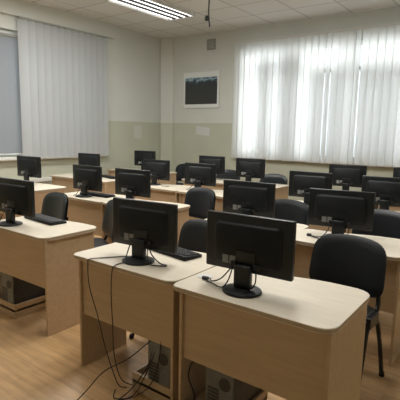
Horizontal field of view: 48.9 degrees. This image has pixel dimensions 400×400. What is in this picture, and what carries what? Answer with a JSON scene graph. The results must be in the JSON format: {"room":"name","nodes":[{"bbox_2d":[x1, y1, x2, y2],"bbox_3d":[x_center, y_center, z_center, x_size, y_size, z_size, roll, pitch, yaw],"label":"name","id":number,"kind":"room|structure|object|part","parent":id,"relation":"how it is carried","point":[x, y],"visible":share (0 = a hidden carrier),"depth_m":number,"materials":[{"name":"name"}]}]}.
{"room":"computer lab","nodes":[
{"label":"computer lab","id":0,"kind":"room"},
{"bbox_2d":[0,13,160,184],"bbox_3d":[-3.784,-1.367,6.634,0.250,3.600,10.005,8,11,36],"label":"wall","id":1,"kind":"structure","parent":0,"point":[134,58],"depth_m":9.32,"materials":[{"name":"beige paint"}]},
{"bbox_2d":[23,177,51,181],"bbox_3d":[-3.257,-0.280,7.303,0.040,0.065,3.350,8,11,36],"label":"duct","id":2,"kind":"object","parent":1,"relation":"attached to","point":[47,178],"visible":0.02,"depth_m":7.84,"materials":[{"name":"white plastic"}]},
{"bbox_2d":[0,29,106,160],"bbox_3d":[-3.136,-1.726,7.301,0.275,2.115,3.880,8,11,36],"label":"window","id":3,"kind":"structure","parent":1,"relation":"in","point":[6,157],"depth_m":7.33,"materials":[{"name":"white paint"}]},
{"bbox_2d":[0,32,22,154],"bbox_3d":[-3.122,-1.740,7.339,0.046,1.963,3.800,8,11,36],"label":"roller blind","id":4,"kind":"object","parent":3,"relation":"attached to","point":[10,103],"visible":0.3,"depth_m":7.29,"materials":[{"name":"grey fabric"}]},
{"bbox_3d":[-3.213,-1.763,7.354,0.080,2.060,3.820,8,11,36],"label":"frame","id":5,"kind":"part","parent":3,"relation":"part of","materials":[{"name":"white paint"}]},
{"bbox_3d":[-3.133,-0.703,7.445,0.220,0.050,3.880,8,11,36],"label":"sill","id":6,"kind":"part","parent":3,"relation":"part of","materials":[{"name":"white paint"}]},
{"bbox_2d":[17,16,108,157],"bbox_3d":[-2.407,-1.943,8.020,0.078,2.301,1.864,8,11,36],"label":"vertical blind","id":7,"kind":"object","parent":3,"relation":"attached to","point":[63,71],"visible":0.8,"depth_m":7.90,"materials":[{"name":"fabric"}]},
{"bbox_2d":[0,0,115,38],"bbox_3d":[-4.089,-2.905,5.640,0.100,0.265,7.910,8,11,36],"label":"trim","id":8,"kind":"structure","parent":1,"relation":"attached to","point":[23,8],"depth_m":7.65,"materials":[{"name":"beige paint"}]},
{"bbox_2d":[134,126,141,137],"bbox_3d":[-1.367,-1.496,9.681,0.002,0.280,0.250,8,11,36],"label":"paper sheet","id":9,"kind":"object","parent":1,"relation":"attached to","point":[137,129],"visible":1,"depth_m":9.68,"materials":[{"name":"beige paper"}]},
{"bbox_2d":[0,216,399,399],"bbox_3d":[-0.250,0.950,4.299,9.160,0.120,10.005,8,11,36],"label":"floor","id":10,"kind":"structure","parent":0,"point":[34,365],"depth_m":2.92,"materials":[{"name":"laminate"}]},
{"bbox_2d":[0,183,66,219],"bbox_3d":[-2.523,0.155,6.250,1.410,0.760,0.560,8,11,36],"label":"computer desk","id":11,"kind":"object","parent":10,"relation":"on","point":[40,189],"visible":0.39,"depth_m":5.79,"materials":[{"name":"brown wood"}]},
{"bbox_2d":[17,156,41,180],"bbox_3d":[-2.454,-0.418,6.195,0.485,0.390,0.188,6,10,30],"label":"monitor","id":12,"kind":"object","parent":11,"relation":"on","point":[27,166],"visible":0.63,"depth_m":6.19,"materials":[{"name":"black plastic"}]},
{"bbox_3d":[-1.987,0.242,5.834,0.018,0.736,0.478,8,11,36],"label":"panel","id":13,"kind":"part","parent":11,"relation":"part of","materials":[{"name":"brown wood"}]},
{"bbox_2d":[0,216,95,336],"bbox_3d":[-1.323,0.580,3.688,0.862,0.760,0.535,8,11,36],"label":"computer desk","id":14,"kind":"object","parent":10,"relation":"on","point":[39,254],"visible":0.76,"depth_m":3.41,"materials":[{"name":"brown wood"}]},
{"bbox_3d":[-1.653,0.557,3.875,0.018,0.736,0.398,8,11,36],"label":"panel","id":15,"kind":"part","parent":14,"relation":"part of","materials":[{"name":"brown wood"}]},
{"bbox_2d":[0,177,34,226],"bbox_3d":[-1.562,0.018,3.595,0.485,0.370,0.188,7,11,32],"label":"monitor","id":16,"kind":"object","parent":14,"relation":"on","point":[17,196],"visible":1,"depth_m":3.57,"materials":[{"name":"black plastic"}]},
{"bbox_3d":[-1.437,0.440,3.478,0.769,0.374,0.018,8,11,36],"label":"modesty panel","id":17,"kind":"part","parent":14,"relation":"part of","materials":[{"name":"brown wood"}]},
{"bbox_2d":[1,272,44,303],"bbox_3d":[-1.490,0.691,3.779,0.170,0.360,0.366,8,11,36],"label":"computer tower","id":18,"kind":"object","parent":14,"relation":"on","point":[15,290],"visible":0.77,"depth_m":3.65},
{"bbox_3d":[-1.594,0.710,3.642,0.170,0.360,0.012,8,11,36],"label":"plate","id":19,"kind":"part","parent":18,"relation":"part of","materials":[{"name":"grey metal"}]},
{"bbox_2d":[6,280,10,288],"bbox_3d":[-1.571,0.695,3.612,0.070,0.070,0.003,8,11,36],"label":"fan grille","id":20,"kind":"object","parent":18,"relation":"attached to","point":[8,282],"depth_m":3.61,"materials":[{"name":"grey metal"}]},
{"bbox_2d":[0,295,45,318],"bbox_3d":[-1.526,0.880,3.830,0.307,0.115,0.370,8,11,36],"label":"shelf","id":21,"kind":"object","parent":14,"relation":"attached to","point":[18,310],"depth_m":3.68,"materials":[{"name":"brown wood"}]},
{"bbox_2d":[24,213,66,225],"bbox_3d":[-1.339,0.161,3.795,0.450,0.034,0.150,9,12,41],"label":"keyboard","id":22,"kind":"object","parent":14,"relation":"on","point":[41,218],"visible":0.87,"depth_m":3.71,"materials":[{"name":"black plastic"}]},
{"bbox_3d":[-1.006,0.638,3.433,0.018,0.736,0.453,8,11,36],"label":"panel","id":23,"kind":"part","parent":14,"relation":"part of","materials":[{"name":"brown wood"}]},
{"bbox_2d":[41,192,68,220],"bbox_3d":[-1.650,0.387,4.483,0.560,0.893,0.556,10,12,44],"label":"office chair","id":24,"kind":"object","parent":10,"relation":"on","point":[55,204],"visible":0.21,"depth_m":4.58,"materials":[{"name":"black fabric"}]},
{"bbox_2d":[50,173,125,195],"bbox_3d":[-1.843,-0.004,7.341,1.410,0.760,0.560,8,11,36],"label":"computer desk","id":25,"kind":"object","parent":10,"relation":"on","point":[108,185],"visible":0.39,"depth_m":7.20,"materials":[{"name":"brown wood"}]},
{"bbox_3d":[-1.965,-0.143,7.122,1.317,0.374,0.018,8,11,36],"label":"modesty panel","id":26,"kind":"part","parent":25,"relation":"part of","materials":[{"name":"brown wood"}]},
{"bbox_2d":[78,153,99,165],"bbox_3d":[-1.863,-0.569,7.228,0.485,0.390,0.188,7,11,32],"label":"monitor","id":27,"kind":"object","parent":25,"relation":"on","point":[90,159],"visible":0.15,"depth_m":7.22,"materials":[{"name":"black plastic"}]},
{"bbox_2d":[102,175,114,178],"bbox_3d":[-1.504,-0.386,7.257,0.150,0.034,0.450,-6,11,-39],"label":"keyboard","id":28,"kind":"object","parent":25,"relation":"on","point":[103,176],"visible":0.81,"depth_m":7.16,"materials":[{"name":"black plastic"}]},
{"bbox_3d":[-1.307,0.084,6.925,0.018,0.736,0.478,8,11,36],"label":"panel","id":29,"kind":"part","parent":25,"relation":"part of","materials":[{"name":"brown wood"}]},
{"bbox_2d":[64,191,125,238],"bbox_3d":[-1.269,0.325,5.319,0.858,0.760,0.535,8,11,36],"label":"computer desk","id":30,"kind":"object","parent":10,"relation":"on","point":[90,210],"visible":0.23,"depth_m":5.03,"materials":[{"name":"brown wood"}]},
{"bbox_3d":[-1.383,0.184,5.110,0.765,0.374,0.018,8,11,36],"label":"modesty panel","id":31,"kind":"part","parent":30,"relation":"part of","materials":[{"name":"brown wood"}]},
{"bbox_2d":[73,164,101,197],"bbox_3d":[-1.365,-0.221,5.155,0.485,0.364,0.188,7,11,34],"label":"monitor","id":32,"kind":"object","parent":30,"relation":"on","point":[86,178],"visible":1,"depth_m":5.14,"materials":[{"name":"black plastic"}]},
{"bbox_2d":[80,191,114,197],"bbox_3d":[-1.231,-0.070,5.275,0.450,0.034,0.150,7,11,32],"label":"keyboard","id":33,"kind":"object","parent":30,"relation":"on","point":[96,194],"visible":0.89,"depth_m":5.18,"materials":[{"name":"black plastic"}]},
{"bbox_3d":[-0.954,0.383,5.066,0.018,0.736,0.453,8,11,36],"label":"panel","id":34,"kind":"part","parent":30,"relation":"part of","materials":[{"name":"brown wood"}]},
{"bbox_2d":[94,199,115,247],"bbox_3d":[-1.020,0.455,4.125,0.556,0.893,0.560,-3,10,-23],"label":"office chair","id":35,"kind":"object","parent":10,"relation":"on","point":[107,223],"visible":0.21,"depth_m":4.23,"materials":[{"name":"black fabric"}]},
{"bbox_3d":[-1.065,0.435,4.102,0.440,0.071,0.482,-3,10,-23],"label":"seat","id":36,"kind":"part","parent":35,"relation":"part of","materials":[{"name":"black fabric"}]},
{"bbox_3d":[-0.825,0.185,4.166,0.127,0.365,0.500,-3,10,-23],"label":"backrest","id":37,"kind":"part","parent":35,"relation":"part of","materials":[{"name":"black fabric"}]},
{"bbox_2d":[77,340,150,399],"bbox_3d":[-0.516,0.972,2.517,0.506,0.384,0.078,-1,9,-14],"label":"cable","id":38,"kind":"object","parent":10,"relation":"on","point":[150,340],"visible":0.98,"depth_m":2.53,"materials":[{"name":"black rubber"}]},
{"bbox_2d":[107,168,176,184],"bbox_3d":[-1.156,-0.200,8.673,1.430,0.760,0.560,8,11,36],"label":"computer desk","id":39,"kind":"object","parent":10,"relation":"on","point":[111,172],"visible":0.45,"depth_m":8.35,"materials":[{"name":"brown wood"}]},
{"bbox_3d":[-1.278,-0.339,8.454,1.337,0.374,0.018,8,11,36],"label":"modesty panel","id":40,"kind":"part","parent":39,"relation":"part of","materials":[{"name":"brown wood"}]},
{"bbox_2d":[134,150,155,169],"bbox_3d":[-1.096,-0.752,8.488,0.485,0.390,0.188,6,10,27],"label":"monitor","id":41,"kind":"object","parent":39,"relation":"on","point":[139,156],"visible":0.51,"depth_m":8.52,"materials":[{"name":"black plastic"}]},
{"bbox_3d":[-0.611,-0.111,8.251,0.018,0.736,0.478,8,11,36],"label":"panel","id":42,"kind":"part","parent":39,"relation":"part of","materials":[{"name":"brown wood"}]},
{"bbox_2d":[74,243,214,399],"bbox_3d":[-0.319,0.732,2.841,0.850,0.760,0.575,8,11,36],"label":"computer desk","id":43,"kind":"object","parent":10,"relation":"on","point":[145,301],"visible":0.56,"depth_m":2.61,"materials":[{"name":"brown wood"}]},
{"bbox_3d":[-0.656,0.712,3.009,0.018,0.736,0.398,8,11,36],"label":"panel","id":44,"kind":"part","parent":43,"relation":"part of","materials":[{"name":"brown wood"}]},
{"bbox_2d":[87,256,126,387],"bbox_3d":[-0.551,0.738,2.740,0.284,0.766,0.248,3,9,11],"label":"lead","id":45,"kind":"object","parent":43,"relation":"hanging from","point":[114,256],"visible":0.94,"depth_m":2.68,"materials":[{"name":"black rubber"}]},
{"bbox_2d":[111,262,138,393],"bbox_3d":[-0.387,0.757,2.650,0.184,0.770,0.232,8,11,36],"label":"lead","id":46,"kind":"object","parent":43,"relation":"hanging from","point":[122,262],"visible":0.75,"depth_m":2.60,"materials":[{"name":"black rubber"}]},
{"bbox_3d":[-0.446,0.594,2.616,0.757,0.374,0.018,8,11,36],"label":"modesty panel","id":47,"kind":"part","parent":43,"relation":"part of","materials":[{"name":"brown wood"}]},
{"bbox_2d":[118,352,151,399],"bbox_3d":[-0.392,0.916,2.505,0.295,0.502,0.094,-3,10,-25],"label":"cable","id":48,"kind":"object","parent":43,"relation":"hanging from","point":[151,352],"visible":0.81,"depth_m":2.56,"materials":[{"name":"black rubber"}]},
{"bbox_2d":[113,342,160,399],"bbox_3d":[-0.375,0.944,2.514,0.316,0.439,0.081,5,10,21],"label":"cable","id":49,"kind":"object","parent":43,"relation":"hanging from","point":[160,342],"visible":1,"depth_m":2.52,"materials":[{"name":"black rubber"}]},
{"bbox_2d":[122,352,154,399],"bbox_3d":[-0.390,0.913,2.510,0.343,0.499,0.044,0,9,-8],"label":"cable","id":50,"kind":"object","parent":43,"relation":"hanging from","point":[154,352],"visible":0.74,"depth_m":2.55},
{"bbox_2d":[113,197,177,266],"bbox_3d":[-0.371,0.192,2.644,0.485,0.366,0.188,7,10,31],"label":"monitor","id":51,"kind":"object","parent":43,"relation":"on","point":[140,224],"visible":1,"depth_m":2.63,"materials":[{"name":"black plastic"}]},
{"bbox_2d":[132,363,169,399],"bbox_3d":[-0.172,1.083,2.702,0.315,0.115,0.370,8,11,36],"label":"shelf","id":52,"kind":"object","parent":43,"relation":"attached to","point":[156,391],"depth_m":2.57,"materials":[{"name":"brown wood"}]},
{"bbox_2d":[148,340,170,388],"bbox_3d":[-0.127,0.895,2.641,0.170,0.360,0.366,8,11,36],"label":"computer tower","id":53,"kind":"object","parent":43,"relation":"on","point":[162,376],"visible":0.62,"depth_m":2.50,"materials":[{"name":"grey metal"}]},
{"bbox_2d":[159,354,167,365],"bbox_3d":[-0.207,0.900,2.473,0.070,0.070,0.003,8,11,36],"label":"fan grille","id":54,"kind":"object","parent":53,"relation":"attached to","point":[163,361],"depth_m":2.47,"materials":[{"name":"grey metal"}]},
{"bbox_2d":[146,247,201,260],"bbox_3d":[-0.196,0.324,2.892,0.150,0.034,0.450,-8,12,-44],"label":"keyboard","id":55,"kind":"object","parent":43,"relation":"on","point":[183,254],"visible":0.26,"depth_m":2.76,"materials":[{"name":"black plastic"}]},
{"bbox_3d":[-0.007,0.790,2.590,0.018,0.736,0.493,8,11,36],"label":"panel","id":56,"kind":"part","parent":43,"relation":"part of","materials":[{"name":"brown wood"}]},
{"bbox_2d":[103,199,189,243],"bbox_3d":[-0.582,0.417,4.814,0.858,0.760,0.535,8,11,36],"label":"computer desk","id":57,"kind":"object","parent":10,"relation":"on","point":[183,209],"visible":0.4,"depth_m":4.63,"materials":[{"name":"brown wood"}]},
{"bbox_2d":[115,168,150,198],"bbox_3d":[-0.767,-0.148,4.761,0.485,0.365,0.188,6,10,31],"label":"monitor","id":58,"kind":"object","parent":57,"relation":"on","point":[131,183],"visible":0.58,"depth_m":4.75,"materials":[{"name":"black plastic"}]},
{"bbox_3d":[-0.267,0.475,4.560,0.018,0.736,0.453,8,11,36],"label":"panel","id":59,"kind":"part","parent":57,"relation":"part of","materials":[{"name":"brown wood"}]},
{"bbox_2d":[135,184,194,202],"bbox_3d":[-0.497,0.177,6.351,0.858,0.760,0.570,8,11,36],"label":"computer desk","id":60,"kind":"object","parent":10,"relation":"on","point":[158,193],"visible":0.27,"depth_m":6.05,"materials":[{"name":"brown wood"}]},
{"bbox_3d":[-0.622,0.039,6.128,0.765,0.374,0.018,8,11,36],"label":"modesty panel","id":61,"kind":"part","parent":60,"relation":"part of","materials":[{"name":"brown wood"}]},
{"bbox_2d":[143,159,169,186],"bbox_3d":[-0.639,-0.399,6.380,0.563,0.364,0.188,7,11,34],"label":"monitor","id":62,"kind":"object","parent":60,"relation":"on","point":[160,169],"visible":0.86,"depth_m":6.38,"materials":[{"name":"black plastic"}]},
{"bbox_3d":[-0.181,0.235,6.098,0.018,0.736,0.488,8,11,36],"label":"panel","id":63,"kind":"part","parent":60,"relation":"part of","materials":[{"name":"brown wood"}]},
{"bbox_2d":[129,219,206,338],"bbox_3d":[-0.140,0.616,3.212,0.556,0.893,0.560,-6,12,-40],"label":"office chair","id":64,"kind":"object","parent":10,"relation":"on","point":[193,233],"visible":0.16,"depth_m":3.36,"materials":[{"name":"black fabric"}]},
{"bbox_3d":[0.023,0.337,3.303,0.127,0.365,0.500,-6,12,-40],"label":"backrest","id":65,"kind":"part","parent":64,"relation":"part of","materials":[{"name":"black fabric"}]},
{"bbox_2d":[175,163,184,184],"bbox_3d":[-0.409,-0.273,8.837,0.560,0.893,0.556,7,11,34],"label":"office chair","id":66,"kind":"object","parent":10,"relation":"on","point":[180,169],"visible":0.23,"depth_m":9.01,"materials":[{"name":"black fabric"}]},
{"bbox_2d":[184,187,215,218],"bbox_3d":[-0.145,0.317,5.115,0.556,0.893,0.560,-7,12,-43],"label":"office chair","id":67,"kind":"object","parent":10,"relation":"on","point":[200,200],"visible":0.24,"depth_m":5.21,"materials":[{"name":"black fabric"}]},
{"bbox_2d":[177,189,222,219],"bbox_3d":[0.188,0.270,5.842,0.858,0.760,0.570,8,11,36],"label":"computer desk","id":68,"kind":"object","parent":10,"relation":"on","point":[219,193],"visible":0.21,"depth_m":5.67,"materials":[{"name":"brown wood"}]},
{"bbox_2d":[185,162,215,189],"bbox_3d":[-0.028,-0.301,5.830,0.485,0.364,0.188,7,11,32],"label":"monitor","id":69,"kind":"object","parent":68,"relation":"on","point":[197,174],"visible":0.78,"depth_m":5.83,"materials":[{"name":"black plastic"}]},
{"bbox_2d":[182,178,240,189],"bbox_3d":[0.186,0.042,7.298,0.858,0.760,0.570,8,11,36],"label":"computer desk","id":70,"kind":"object","parent":10,"relation":"on","point":[219,182],"visible":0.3,"depth_m":6.98,"materials":[{"name":"brown wood"}]},
{"bbox_3d":[0.062,-0.097,7.075,0.765,0.374,0.018,8,11,36],"label":"modesty panel","id":71,"kind":"part","parent":70,"relation":"part of","materials":[{"name":"brown wood"}]},
{"bbox_2d":[199,155,224,174],"bbox_3d":[0.163,-0.521,7.166,0.485,0.390,0.188,7,11,32],"label":"monitor","id":72,"kind":"object","parent":70,"relation":"on","point":[219,161],"visible":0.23,"depth_m":7.12,"materials":[{"name":"black plastic"}]},
{"bbox_2d":[216,169,239,179],"bbox_3d":[0.376,-0.069,7.630,0.560,0.893,0.556,8,11,36],"label":"office chair","id":73,"kind":"object","parent":10,"relation":"on","point":[229,174],"visible":0.12,"depth_m":7.74,"materials":[{"name":"black fabric"}]},
{"bbox_2d":[205,219,308,231],"bbox_3d":[0.447,0.582,3.888,0.858,0.760,0.570,8,11,36],"label":"computer desk","id":74,"kind":"object","parent":10,"relation":"on","point":[299,226],"visible":0.12,"depth_m":3.75,"materials":[{"name":"brown wood"}]},
{"bbox_2d":[223,179,275,217],"bbox_3d":[0.392,0.028,3.781,0.485,0.366,0.188,6,10,30],"label":"monitor","id":75,"kind":"object","parent":74,"relation":"on","point":[239,197],"visible":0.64,"depth_m":3.78,"materials":[{"name":"black plastic"}]},
{"bbox_2d":[174,266,369,399],"bbox_3d":[0.356,0.826,2.310,0.862,0.764,0.580,8,11,36],"label":"computer desk","id":76,"kind":"object","parent":10,"relation":"on","point":[301,338],"visible":0.89,"depth_m":2.08,"materials":[{"name":"brown wood"}]},
{"bbox_3d":[0.019,0.806,2.488,0.018,0.736,0.418,8,11,36],"label":"panel","id":77,"kind":"part","parent":76,"relation":"part of","materials":[{"name":"brown wood"}]},
{"bbox_2d":[184,390,267,399],"bbox_3d":[0.146,1.130,2.443,0.307,0.115,0.390,8,11,36],"label":"shelf","id":78,"kind":"object","parent":76,"relation":"attached to","point":[199,394],"depth_m":2.46,"materials":[{"name":"brown wood"}]},
{"bbox_2d":[205,367,261,399],"bbox_3d":[0.205,0.939,2.403,0.170,0.360,0.366,8,11,36],"label":"computer tower","id":79,"kind":"object","parent":76,"relation":"on","point":[219,386],"visible":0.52,"depth_m":2.27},
{"bbox_2d":[188,361,195,399],"bbox_3d":[-0.006,0.950,2.324,0.146,0.344,0.010,7,11,34],"label":"cable","id":80,"kind":"object","parent":79,"relation":"hanging from","point":[192,361],"visible":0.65,"depth_m":2.35,"materials":[{"name":"black rubber"}]},
{"bbox_3d":[0.101,0.959,2.266,0.170,0.360,0.012,8,11,36],"label":"plate","id":81,"kind":"part","parent":79,"relation":"part of","materials":[{"name":"grey metal"}]},
{"bbox_2d":[219,379,229,391],"bbox_3d":[0.125,0.944,2.236,0.070,0.070,0.003,8,11,36],"label":"fan grille","id":82,"kind":"object","parent":79,"relation":"attached to","point":[224,384],"depth_m":2.23,"materials":[{"name":"grey metal"}]},
{"bbox_2d":[202,210,296,298],"bbox_3d":[0.205,0.270,2.175,0.504,0.379,0.188,7,11,33],"label":"monitor","id":83,"kind":"object","parent":76,"relation":"on","point":[247,245],"visible":1,"depth_m":2.16,"materials":[{"name":"black plastic"}]},
{"bbox_3d":[0.229,0.691,2.083,0.769,0.374,0.018,8,11,36],"label":"modesty panel","id":84,"kind":"part","parent":76,"relation":"part of","materials":[{"name":"brown wood"}]},
{"bbox_3d":[0.673,0.886,2.056,0.018,0.736,0.498,8,11,36],"label":"panel","id":85,"kind":"part","parent":76,"relation":"part of","materials":[{"name":"brown wood"}]},
{"bbox_2d":[260,174,287,184],"bbox_3d":[1.069,0.044,6.998,0.560,0.893,0.556,8,11,36],"label":"office chair","id":86,"kind":"object","parent":10,"relation":"on","point":[269,178],"visible":0.09,"depth_m":7.10,"materials":[{"name":"black fabric"}]},
{"bbox_2d":[275,184,288,198],"bbox_3d":[0.868,0.135,6.785,0.858,0.760,0.570,8,11,36],"label":"computer desk","id":87,"kind":"object","parent":10,"relation":"on","point":[281,189],"visible":0.16,"depth_m":6.52,"materials":[{"name":"brown wood"}]},
{"bbox_2d":[236,158,264,180],"bbox_3d":[0.736,-0.432,6.669,0.485,0.390,0.188,7,11,32],"label":"monitor","id":88,"kind":"object","parent":87,"relation":"on","point":[249,168],"visible":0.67,"depth_m":6.67,"materials":[{"name":"black plastic"}]},
{"bbox_2d":[268,199,308,225],"bbox_3d":[0.744,0.463,4.289,0.560,0.893,0.556,8,11,36],"label":"office chair","id":89,"kind":"object","parent":10,"relation":"on","point":[285,209],"visible":0.13,"depth_m":4.37,"materials":[{"name":"black fabric"}]},
{"bbox_2d":[297,200,345,232],"bbox_3d":[1.259,0.426,4.980,0.858,0.760,0.570,8,11,36],"label":"computer desk","id":90,"kind":"object","parent":10,"relation":"on","point":[316,227],"visible":0.03,"depth_m":4.64,"materials":[{"name":"brown wood"}]},
{"bbox_2d":[288,170,332,205],"bbox_3d":[1.202,-0.127,4.864,0.485,0.365,0.188,6,10,29],"label":"monitor","id":91,"kind":"object","parent":90,"relation":"on","point":[300,182],"visible":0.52,"depth_m":4.89,"materials":[{"name":"black plastic"}]},
{"bbox_3d":[1.134,0.288,4.757,0.765,0.374,0.018,8,11,36],"label":"modesty panel","id":92,"kind":"part","parent":90,"relation":"part of","materials":[{"name":"brown wood"}]},
{"bbox_2d":[294,229,399,365],"bbox_3d":[1.125,0.676,3.371,0.858,0.760,0.570,8,11,36],"label":"computer desk","id":93,"kind":"object","parent":10,"relation":"on","point":[390,297],"visible":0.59,"depth_m":3.03,"materials":[{"name":"brown wood"}]},
{"bbox_2d":[306,188,375,238],"bbox_3d":[1.049,0.113,3.324,0.485,0.363,0.217,5,10,25],"label":"monitor","id":94,"kind":"object","parent":93,"relation":"on","point":[339,210],"visible":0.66,"depth_m":3.34,"materials":[{"name":"black plastic"}]},
{"bbox_3d":[1.000,0.538,3.147,0.765,0.374,0.018,8,11,36],"label":"modesty panel","id":95,"kind":"part","parent":93,"relation":"part of","materials":[{"name":"brown wood"}]},
{"bbox_3d":[1.440,0.734,3.117,0.018,0.736,0.488,8,11,36],"label":"panel","id":96,"kind":"part","parent":93,"relation":"part of","materials":[{"name":"brown wood"}]},
{"bbox_2d":[309,234,386,379],"bbox_3d":[0.845,0.701,2.785,0.560,0.893,0.556,8,12,39],"label":"office chair","id":97,"kind":"object","parent":10,"relation":"on","point":[354,261],"visible":0.59,"depth_m":2.85,"materials":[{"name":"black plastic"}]},
{"bbox_3d":[0.982,0.418,2.901,0.500,0.365,0.127,8,12,39],"label":"backrest","id":98,"kind":"part","parent":97,"relation":"part of","materials":[{"name":"black fabric"}]},
{"bbox_3d":[0.947,0.958,2.560,0.036,0.461,0.281,7,11,35],"label":"leg","id":99,"kind":"part","parent":97,"relation":"part of","materials":[{"name":"black metal"}]},
{"bbox_3d":[0.813,0.684,2.743,0.482,0.071,0.440,8,12,39],"label":"seat","id":100,"kind":"part","parent":97,"relation":"part of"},
{"bbox_3d":[1.103,0.931,2.744,0.033,0.459,0.251,10,12,44],"label":"leg","id":101,"kind":"part","parent":97,"relation":"part of","materials":[{"name":"black metal"}]},
{"bbox_2d":[352,209,399,238],"bbox_3d":[1.503,0.557,3.780,0.560,0.893,0.556,7,11,32],"label":"office chair","id":102,"kind":"object","parent":10,"relation":"on","point":[386,223],"visible":0.18,"depth_m":3.89,"materials":[{"name":"black fabric"}]},
{"bbox_2d":[378,206,399,210],"bbox_3d":[2.650,0.383,5.425,0.858,0.760,0.570,8,11,36],"label":"computer desk","id":103,"kind":"object","parent":10,"relation":"on","point":[392,208],"visible":0.02,"depth_m":5.31,"materials":[{"name":"brown wood"}]},
{"bbox_3d":[2.525,0.244,5.202,0.765,0.374,0.018,8,11,36],"label":"modesty panel","id":104,"kind":"part","parent":103,"relation":"part of","materials":[{"name":"brown wood"}]},
{"bbox_2d":[393,167,399,177],"bbox_3d":[2.653,-0.204,5.482,0.485,0.380,0.188,7,10,31],"label":"monitor","id":105,"kind":"object","parent":103,"relation":"on","point":[396,171],"visible":0.45,"depth_m":5.60,"materials":[{"name":"black plastic"}]},
{"bbox_3d":[1.940,0.520,4.467,0.858,0.760,0.570,8,11,36],"label":"computer desk","id":106,"kind":"object","parent":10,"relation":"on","visible":0},
{"bbox_2d":[361,175,399,209],"bbox_3d":[1.863,-0.045,4.422,0.485,0.365,0.188,7,10,31],"label":"monitor","id":107,"kind":"object","parent":106,"relation":"on","point":[387,189],"visible":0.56,"depth_m":4.44,"materials":[{"name":"black plastic"}]},
{"bbox_3d":[1.969,0.289,5.938,0.858,0.760,0.570,8,11,36],"label":"computer desk","id":108,"kind":"object","parent":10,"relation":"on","visible":0},
{"bbox_2d":[329,164,366,190],"bbox_3d":[1.948,-0.276,5.854,0.485,0.380,0.188,6,10,27],"label":"monitor","id":109,"kind":"object","parent":108,"relation":"on","point":[346,176],"visible":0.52,"depth_m":5.86,"materials":[{"name":"black plastic"}]},
{"bbox_2d":[25,0,399,37],"bbox_3d":[-0.180,-2.724,3.722,9.160,0.120,10.005,8,11,36],"label":"ceiling","id":110,"kind":"structure","parent":0,"point":[225,15],"depth_m":7.66,"materials":[{"name":"tile"}]},
{"bbox_2d":[106,0,194,20],"bbox_3d":[-0.784,-3.210,7.320,0.600,0.060,1.520,8,11,36],"label":"ceiling light","id":111,"kind":"object","parent":110,"relation":"attached to","point":[157,8],"visible":1,"depth_m":7.36,"materials":[{"name":"white paint"}]},
{"bbox_2d":[205,0,209,26],"bbox_3d":[0.110,-2.715,6.086,0.093,0.622,0.058,8,11,36],"label":"hanging cable","id":112,"kind":"object","parent":110,"relation":"hanging from","point":[207,18],"visible":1,"depth_m":6.10,"materials":[{"name":"black plastic"}]},
{"bbox_3d":[0.130,-2.712,6.071,0.042,0.622,0.020,8,11,36],"label":"cord","id":113,"kind":"part","parent":112,"relation":"part of","materials":[{"name":"black plastic"}]},
{"bbox_2d":[174,6,399,200],"bbox_3d":[2.703,-1.440,7.879,8.660,3.600,0.250,8,11,36],"label":"wall","id":114,"kind":"structure","parent":0,"point":[192,54],"depth_m":9.27,"materials":[{"name":"beige paint"}]},
{"bbox_2d":[160,38,174,171],"bbox_3d":[-0.767,-1.867,10.178,0.300,3.600,0.160,8,11,36],"label":"pillar","id":115,"kind":"structure","parent":114,"relation":"attached to","point":[167,44],"depth_m":10.09,"materials":[{"name":"beige paint"}]},
{"bbox_2d":[183,69,220,107],"bbox_3d":[0.021,-2.407,9.589,0.990,0.790,0.028,8,11,36],"label":"framed picture","id":116,"kind":"object","parent":114,"relation":"attached to","point":[201,89],"visible":1,"depth_m":9.57,"materials":[{"name":"white paint"}]},
{"bbox_2d":[185,76,216,104],"bbox_3d":[0.016,-2.382,9.592,0.865,0.570,0.004,8,11,36],"label":"print","id":117,"kind":"object","parent":116,"relation":"attached to","point":[199,90],"depth_m":9.59},
{"bbox_2d":[196,126,209,135],"bbox_3d":[0.060,-1.523,9.702,0.384,0.212,0.002,8,11,36],"label":"paper sheet","id":118,"kind":"object","parent":114,"relation":"attached to","point":[205,131],"visible":1,"depth_m":9.70,"materials":[{"name":"white paper"}]},
{"bbox_2d":[207,38,215,49],"bbox_3d":[0.239,-3.294,9.307,0.220,0.220,0.017,8,11,36],"label":"air vent","id":119,"kind":"object","parent":114,"relation":"in","point":[210,40],"visible":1,"depth_m":9.30,"materials":[{"name":"grey metal"}]},
{"bbox_2d":[276,40,393,167],"bbox_3d":[3.089,-1.651,7.448,5.640,2.155,0.275,8,11,36],"label":"window","id":120,"kind":"structure","parent":114,"relation":"in","point":[361,40],"depth_m":7.82,"materials":[{"name":"white paint"}]},
{"bbox_2d":[231,22,399,166],"bbox_3d":[2.814,-1.736,7.445,5.353,2.312,0.094,8,11,36],"label":"vertical blind","id":121,"kind":"object","parent":120,"relation":"attached to","point":[278,82],"visible":0.97,"depth_m":7.91,"materials":[{"name":"white fabric"}]},
{"bbox_2d":[319,70,330,158],"bbox_3d":[2.361,-1.546,8.040,0.700,1.618,0.046,8,11,36],"label":"window pane","id":122,"kind":"object","parent":120,"relation":"attached to","point":[325,70],"visible":0.02,"depth_m":8.08,"materials":[{"name":"fabric"}]},
{"bbox_3d":[3.053,-0.608,7.589,5.640,0.050,0.220,8,11,36],"label":"sill","id":123,"kind":"part","parent":120,"relation":"part of","materials":[{"name":"white paint"}]},
{"bbox_3d":[3.148,-1.689,7.521,5.580,2.100,0.080,8,11,36],"label":"frame","id":124,"kind":"part","parent":120,"relation":"part of","materials":[{"name":"white paint"}]},
{"bbox_2d":[353,67,360,160],"bbox_3d":[3.054,-1.463,7.529,0.790,1.638,0.046,8,11,36],"label":"roller blind","id":125,"kind":"object","parent":120,"relation":"attached to","point":[359,67],"visible":0.02,"depth_m":7.74,"materials":[{"name":"fabric"}]}
]}

